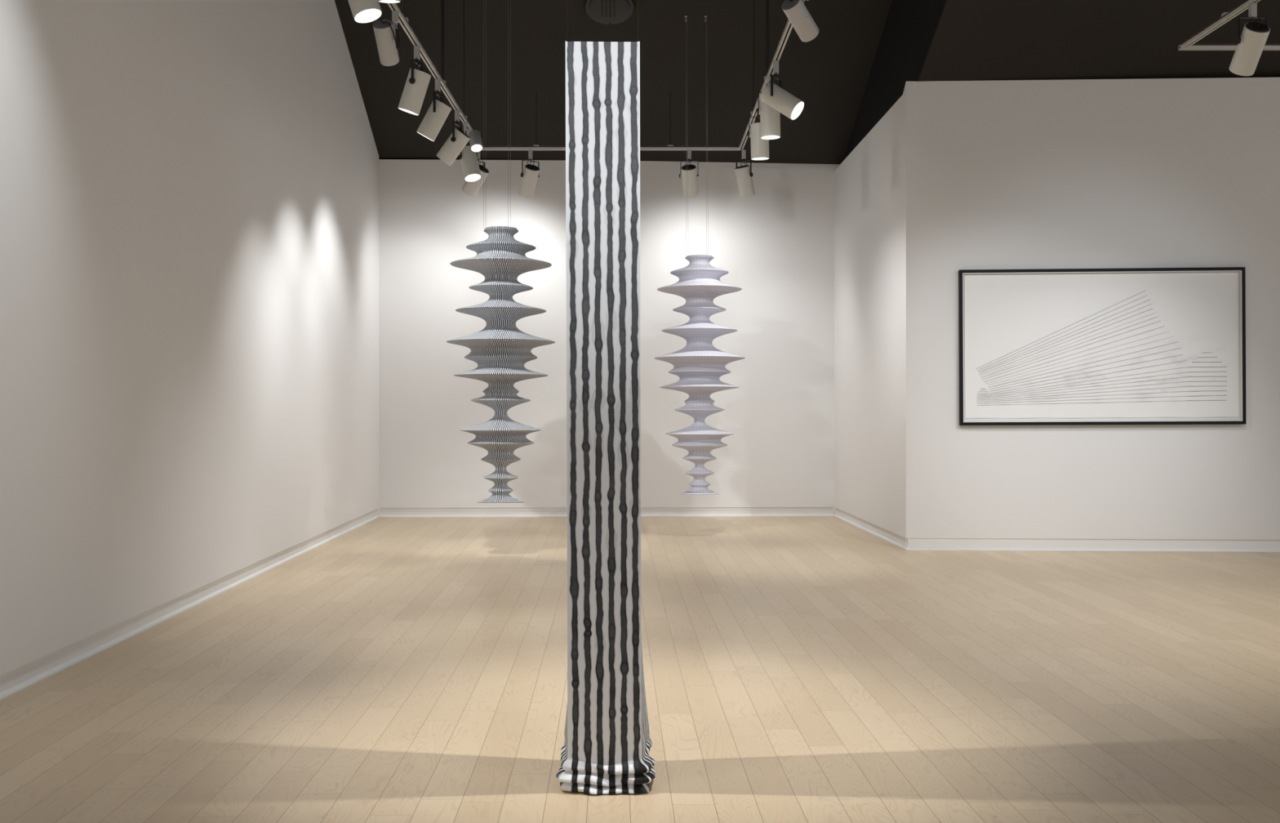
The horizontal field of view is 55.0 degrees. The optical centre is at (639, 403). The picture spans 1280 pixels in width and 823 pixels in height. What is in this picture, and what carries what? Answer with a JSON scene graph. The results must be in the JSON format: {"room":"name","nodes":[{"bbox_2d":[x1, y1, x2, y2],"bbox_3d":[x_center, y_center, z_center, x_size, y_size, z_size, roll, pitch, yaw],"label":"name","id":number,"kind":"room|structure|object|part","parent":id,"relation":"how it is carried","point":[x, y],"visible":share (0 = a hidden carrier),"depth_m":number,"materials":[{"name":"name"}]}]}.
{"room":"museum","nodes":[
{"label":"museum","id":0,"kind":"room"},
{"bbox_2d":[0,0,378,675],"bbox_3d":[-2.575,-1.762,5.618,0.150,5.637,13.600,0,0,-1],"label":"wall","id":1,"kind":"structure","parent":0,"point":[189,188],"depth_m":6.61,"materials":[{"name":"white paint"}]},
{"bbox_2d":[0,508,379,700],"bbox_3d":[-2.513,1.103,5.619,0.034,0.094,13.600,0,0,-1],"label":"baseboard","id":2,"kind":"structure","parent":1,"relation":"attached to","point":[12,682],"depth_m":6.32,"materials":[{"name":"white paint"}]},
{"bbox_2d":[378,159,839,507],"bbox_3d":[-0.155,-0.705,12.556,5.270,3.522,0.150,0,0,-1],"label":"wall","id":3,"kind":"structure","parent":0,"point":[775,244],"depth_m":12.49,"materials":[{"name":"white paint"}]},
{"bbox_2d":[379,506,833,517],"bbox_3d":[-0.329,1.103,12.490,4.608,0.094,0.034,0,0,-1],"label":"baseboard","id":4,"kind":"structure","parent":3,"relation":"attached to","point":[645,511],"depth_m":12.50,"materials":[{"name":"white paint"}]},
{"bbox_2d":[334,0,892,164],"bbox_3d":[-0.261,-3.528,10.315,5.062,2.265,4.630,0,0,0],"label":"ceiling","id":5,"kind":"structure","parent":0,"point":[525,41],"depth_m":11.24,"materials":[{"name":"black paint"}]},
{"bbox_2d":[446,0,555,502],"bbox_3d":[-1.048,-1.619,9.263,0.831,4.756,0.831,0,0,0],"label":"sculpture","id":6,"kind":"object","parent":5,"relation":"hanging from","point":[500,351],"visible":1,"depth_m":9.11,"materials":[{"name":"metal"}]},
{"bbox_2d":[584,0,634,25],"bbox_3d":[-0.260,-3.392,10.475,0.428,0.234,0.402,0,0,0],"label":"ceiling fitting","id":7,"kind":"object","parent":5,"relation":"attached to","point":[609,12],"visible":1,"depth_m":10.47,"materials":[{"name":"paint"}]},
{"bbox_3d":[0.397,-3.324,10.620,0.023,0.049,0.023,0,0,0],"label":"screw eye","id":8,"kind":"object","parent":5,"relation":"attached to","visible":0},
{"bbox_2d":[653,22,745,494],"bbox_3d":[0.519,-1.252,10.712,0.794,4.095,0.794,0,0,-12],"label":"sculpture","id":9,"kind":"object","parent":8,"relation":"hanging from","point":[699,366],"visible":1,"depth_m":10.56,"materials":[{"name":"metal"}]},
{"bbox_2d":[0,506,1279,822],"bbox_3d":[3.500,1.200,5.400,17.000,0.100,17.200,0,0,0],"label":"floor","id":10,"kind":"structure","parent":0,"point":[797,668],"depth_m":4.83,"materials":[{"name":"brown wood"}]},
{"bbox_2d":[834,81,916,537],"bbox_3d":[2.076,-0.735,11.087,0.085,3.582,2.902,0,0,-2],"label":"wall","id":11,"kind":"structure","parent":0,"point":[875,185],"depth_m":10.50,"materials":[{"name":"white paint"}]},
{"bbox_2d":[834,507,910,550],"bbox_3d":[2.047,1.103,11.083,0.034,0.094,2.896,0,0,-2],"label":"baseboard","id":12,"kind":"structure","parent":11,"relation":"attached to","point":[887,535],"depth_m":10.77,"materials":[{"name":"white paint"}]},
{"bbox_2d":[844,0,946,159],"bbox_3d":[2.248,-1.865,8.903,0.100,5.431,7.240,0,0,-2],"label":"ceiling","id":13,"kind":"structure","parent":0,"point":[910,27],"depth_m":10.28,"materials":[{"name":"black paint"}]},
{"bbox_2d":[916,77,1279,539],"bbox_3d":[5.628,-0.735,9.549,6.915,3.582,0.120,0,0,2],"label":"wall","id":14,"kind":"structure","parent":0,"point":[1150,172],"depth_m":9.58,"materials":[{"name":"white paint"}]},
{"bbox_2d":[905,537,1279,551],"bbox_3d":[5.585,1.103,9.501,6.998,0.094,0.034,0,0,2],"label":"baseboard","id":15,"kind":"structure","parent":14,"relation":"attached to","point":[916,544],"depth_m":9.59,"materials":[{"name":"white paint"}]},
{"bbox_2d":[958,266,1246,425],"bbox_3d":[3.585,-0.441,9.551,2.191,1.224,0.042,0,0,2],"label":"framed drawing","id":16,"kind":"object","parent":14,"relation":"attached to","point":[1130,345],"visible":1,"depth_m":9.56,"materials":[{"name":"white paper"}]},
{"bbox_2d":[918,0,1279,81],"bbox_3d":[5.538,-3.565,7.519,6.723,2.191,4.473,0,0,0],"label":"ceiling","id":17,"kind":"structure","parent":0,"point":[974,40],"depth_m":9.21,"materials":[{"name":"black paint"}]},
{"bbox_3d":[-0.214,-4.621,3.500,4.969,0.080,9.000,0,0,0],"label":"ceiling","id":18,"kind":"structure","parent":0,"visible":0},
{"bbox_2d":[386,0,792,150],"bbox_3d":[-0.269,-3.483,6.521,2.478,2.216,10.042,0,0,0],"label":"track","id":19,"kind":"object","parent":18,"relation":"hanging from","point":[403,20],"visible":0.73,"depth_m":9.21,"materials":[{"name":"white metal"}]},
{"bbox_2d":[347,0,382,23],"bbox_3d":[-1.408,-2.148,6.182,0.221,0.455,0.180,0,0,0],"label":"track spotlight","id":20,"kind":"object","parent":19,"relation":"hanging from","point":[363,11],"visible":1,"depth_m":6.13,"materials":[{"name":"white metal"}]},
{"bbox_2d":[373,10,399,66],"bbox_3d":[-1.533,-2.223,7.496,0.155,0.306,0.256,0,0,0],"label":"track spotlight","id":21,"kind":"object","parent":19,"relation":"hanging from","point":[384,32],"visible":1,"depth_m":7.44,"materials":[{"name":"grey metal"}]},
{"bbox_3d":[-1.501,-2.232,7.410,0.119,0.174,0.061,0,0,-28],"label":"cord","id":22,"kind":"part","parent":21,"relation":"part of","materials":[{"name":"black rubber"}]},
{"bbox_2d":[377,0,400,3],"bbox_3d":[-1.382,-2.253,6.458,0.238,0.288,0.158,0,0,0],"label":"track spotlight","id":23,"kind":"object","parent":19,"relation":"hanging from","point":[380,1],"visible":0.94,"depth_m":6.52,"materials":[{"name":"white metal"}]},
{"bbox_3d":[-1.483,-3.500,7.720,0.007,2.181,0.007,0,0,0],"label":"hanger rod","id":24,"kind":"part","parent":19,"relation":"part of","materials":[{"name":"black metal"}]},
{"bbox_2d":[398,45,431,115],"bbox_3d":[-1.500,-2.148,8.169,0.221,0.455,0.183,0,0,0],"label":"track spotlight","id":25,"kind":"object","parent":19,"relation":"hanging from","point":[417,82],"visible":1,"depth_m":8.12,"materials":[{"name":"white metal"}]},
{"bbox_3d":[-1.500,-2.125,8.088,0.041,0.041,0.012,0,0,11],"label":"knob","id":26,"kind":"part","parent":25,"relation":"part of","materials":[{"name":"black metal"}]},
{"bbox_2d":[416,79,451,142],"bbox_3d":[-1.510,-2.149,9.009,0.257,0.453,0.173,0,0,0],"label":"track spotlight","id":27,"kind":"object","parent":19,"relation":"hanging from","point":[438,111],"visible":1,"depth_m":8.95,"materials":[{"name":"white metal"}]},
{"bbox_3d":[-1.483,-2.390,6.519,0.037,0.031,10.038,0,0,0],"label":"rail","id":28,"kind":"part","parent":19,"relation":"part of","materials":[{"name":"white metal"}]},
{"bbox_3d":[-1.483,-3.212,9.220,0.025,1.605,0.025,0,0,0],"label":"hanger rod","id":29,"kind":"part","parent":19,"relation":"part of","materials":[{"name":"black metal"}]},
{"bbox_2d":[435,110,470,165],"bbox_3d":[-1.517,-2.153,9.970,0.279,0.445,0.192,0,0,0],"label":"track spotlight","id":30,"kind":"object","parent":19,"relation":"hanging from","point":[458,140],"visible":1,"depth_m":9.92,"materials":[{"name":"white metal"}]},
{"bbox_3d":[-1.502,-2.125,9.883,0.041,0.041,0.012,0,0,13],"label":"knob","id":31,"kind":"part","parent":30,"relation":"part of","materials":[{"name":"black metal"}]},
{"bbox_3d":[-1.483,-2.946,10.350,0.007,1.072,0.007,0,0,0],"label":"hanger rod","id":32,"kind":"part","parent":19,"relation":"part of","materials":[{"name":"black metal"}]},
{"bbox_2d":[458,128,480,182],"bbox_3d":[-1.471,-2.148,10.632,0.199,0.455,0.208,0,0,0],"label":"track spotlight","id":33,"kind":"object","parent":19,"relation":"hanging from","point":[468,158],"visible":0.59,"depth_m":10.58,"materials":[{"name":"white metal"}]},
{"bbox_2d":[462,122,482,152],"bbox_3d":[-1.404,-2.250,10.384,0.154,0.252,0.165,0,0,-36],"label":"track spotlight","id":34,"kind":"object","parent":19,"relation":"hanging from","point":[475,141],"visible":0.93,"depth_m":10.37,"materials":[{"name":"grey metal"}]},
{"bbox_2d":[462,151,488,196],"bbox_3d":[-1.548,-2.160,11.540,0.287,0.431,0.181,0,0,37],"label":"track spotlight","id":35,"kind":"object","parent":19,"relation":"hanging from","point":[471,188],"visible":0.62,"depth_m":11.51,"materials":[{"name":"white metal"}]},
{"bbox_2d":[519,149,539,197],"bbox_3d":[-1.038,-2.155,11.547,0.183,0.440,0.266,0,0,-17],"label":"track spotlight","id":36,"kind":"object","parent":19,"relation":"hanging from","point":[530,175],"visible":1,"depth_m":11.49,"materials":[{"name":"white metal"}]},
{"bbox_3d":[-0.269,-2.390,11.520,2.390,0.031,0.037,0,0,0],"label":"rail","id":37,"kind":"part","parent":19,"relation":"part of","materials":[{"name":"white metal"}]},
{"bbox_3d":[0.285,-2.670,11.520,0.006,0.519,0.006,0,0,0],"label":"hanger rod","id":38,"kind":"part","parent":19,"relation":"part of","materials":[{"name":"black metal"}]},
{"bbox_2d":[679,149,698,197],"bbox_3d":[0.461,-2.155,11.549,0.186,0.441,0.263,0,0,0],"label":"track spotlight","id":39,"kind":"object","parent":19,"relation":"hanging from","point":[692,192],"visible":0.97,"depth_m":11.50,"materials":[{"name":"white metal"}]},
{"bbox_2d":[734,149,755,197],"bbox_3d":[0.984,-2.153,11.534,0.199,0.445,0.208,0,0,0],"label":"track spotlight","id":40,"kind":"object","parent":19,"relation":"hanging from","point":[744,174],"visible":1,"depth_m":11.48,"materials":[{"name":"white metal"}]},
{"bbox_3d":[0.945,-2.981,10.200,0.007,1.142,0.007,0,0,0],"label":"hanger rod","id":41,"kind":"part","parent":19,"relation":"part of","materials":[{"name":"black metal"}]},
{"bbox_2d":[747,102,768,159],"bbox_3d":[0.944,-2.152,9.712,0.155,0.446,0.159,0,0,42],"label":"track spotlight","id":42,"kind":"object","parent":19,"relation":"hanging from","point":[759,147],"visible":0.67,"depth_m":9.65,"materials":[{"name":"white metal"}]},
{"bbox_3d":[0.945,-2.390,6.519,0.037,0.031,10.038,0,0,0],"label":"rail","id":43,"kind":"part","parent":19,"relation":"part of","materials":[{"name":"white metal"}]},
{"bbox_3d":[0.945,-3.241,9.100,0.022,1.662,0.022,0,0,0],"label":"hanger rod","id":44,"kind":"part","parent":19,"relation":"part of","materials":[{"name":"black metal"}]},
{"bbox_2d":[756,75,780,139],"bbox_3d":[0.942,-2.153,8.932,0.161,0.444,0.146,0,0,-38],"label":"track spotlight","id":45,"kind":"object","parent":19,"relation":"hanging from","point":[770,117],"visible":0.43,"depth_m":8.88,"materials":[{"name":"white metal"}]},
{"bbox_2d":[760,60,804,119],"bbox_3d":[0.984,-2.166,8.508,0.304,0.419,0.173,0,0,33],"label":"track spotlight","id":46,"kind":"object","parent":19,"relation":"hanging from","point":[772,95],"visible":1,"depth_m":8.46,"materials":[{"name":"white metal"}]},
{"bbox_2d":[781,0,818,42],"bbox_3d":[0.922,-2.228,7.008,0.132,0.296,0.272,0,0,39],"label":"track spotlight","id":47,"kind":"object","parent":19,"relation":"hanging from","point":[796,11],"visible":1,"depth_m":6.97,"materials":[{"name":"white metal"}]},
{"bbox_2d":[555,0,655,794],"bbox_3d":[-0.100,-1.718,3.772,0.301,5.733,0.351,0,0,0],"label":"sculpture","id":48,"kind":"object","parent":18,"relation":"hanging from","point":[606,748],"visible":1,"depth_m":3.65,"materials":[{"name":"fabric"}]},
{"bbox_3d":[5.585,-4.621,2.142,6.629,0.080,6.283,0,0,0],"label":"ceiling","id":49,"kind":"structure","parent":0,"visible":0},
{"bbox_2d":[1177,0,1279,50],"bbox_3d":[5.808,-3.483,5.436,4.385,2.216,5.672,0,0,0],"label":"track","id":50,"kind":"object","parent":49,"relation":"hanging from","point":[1188,45],"visible":1,"depth_m":8.05,"materials":[{"name":"white metal"}]},
{"bbox_3d":[3.640,-2.949,7.620,0.006,1.078,0.006,0,0,0],"label":"hanger rod","id":51,"kind":"part","parent":50,"relation":"part of","materials":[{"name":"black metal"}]},
{"bbox_3d":[5.811,-2.390,8.250,4.378,0.031,0.037,0,0,0],"label":"rail","id":52,"kind":"part","parent":50,"relation":"part of","materials":[{"name":"white metal"}]},
{"bbox_2d":[1229,2,1270,75],"bbox_3d":[3.637,-2.169,7.336,0.182,0.412,0.286,0,0,0],"label":"track spotlight","id":53,"kind":"object","parent":50,"relation":"hanging from","point":[1251,42],"visible":1,"depth_m":7.28,"materials":[{"name":"white metal"}]},
{"bbox_3d":[3.553,-2.155,7.296,0.012,0.041,0.041,0,0,-3],"label":"knob","id":54,"kind":"part","parent":53,"relation":"part of","materials":[{"name":"black metal"}]}
]}

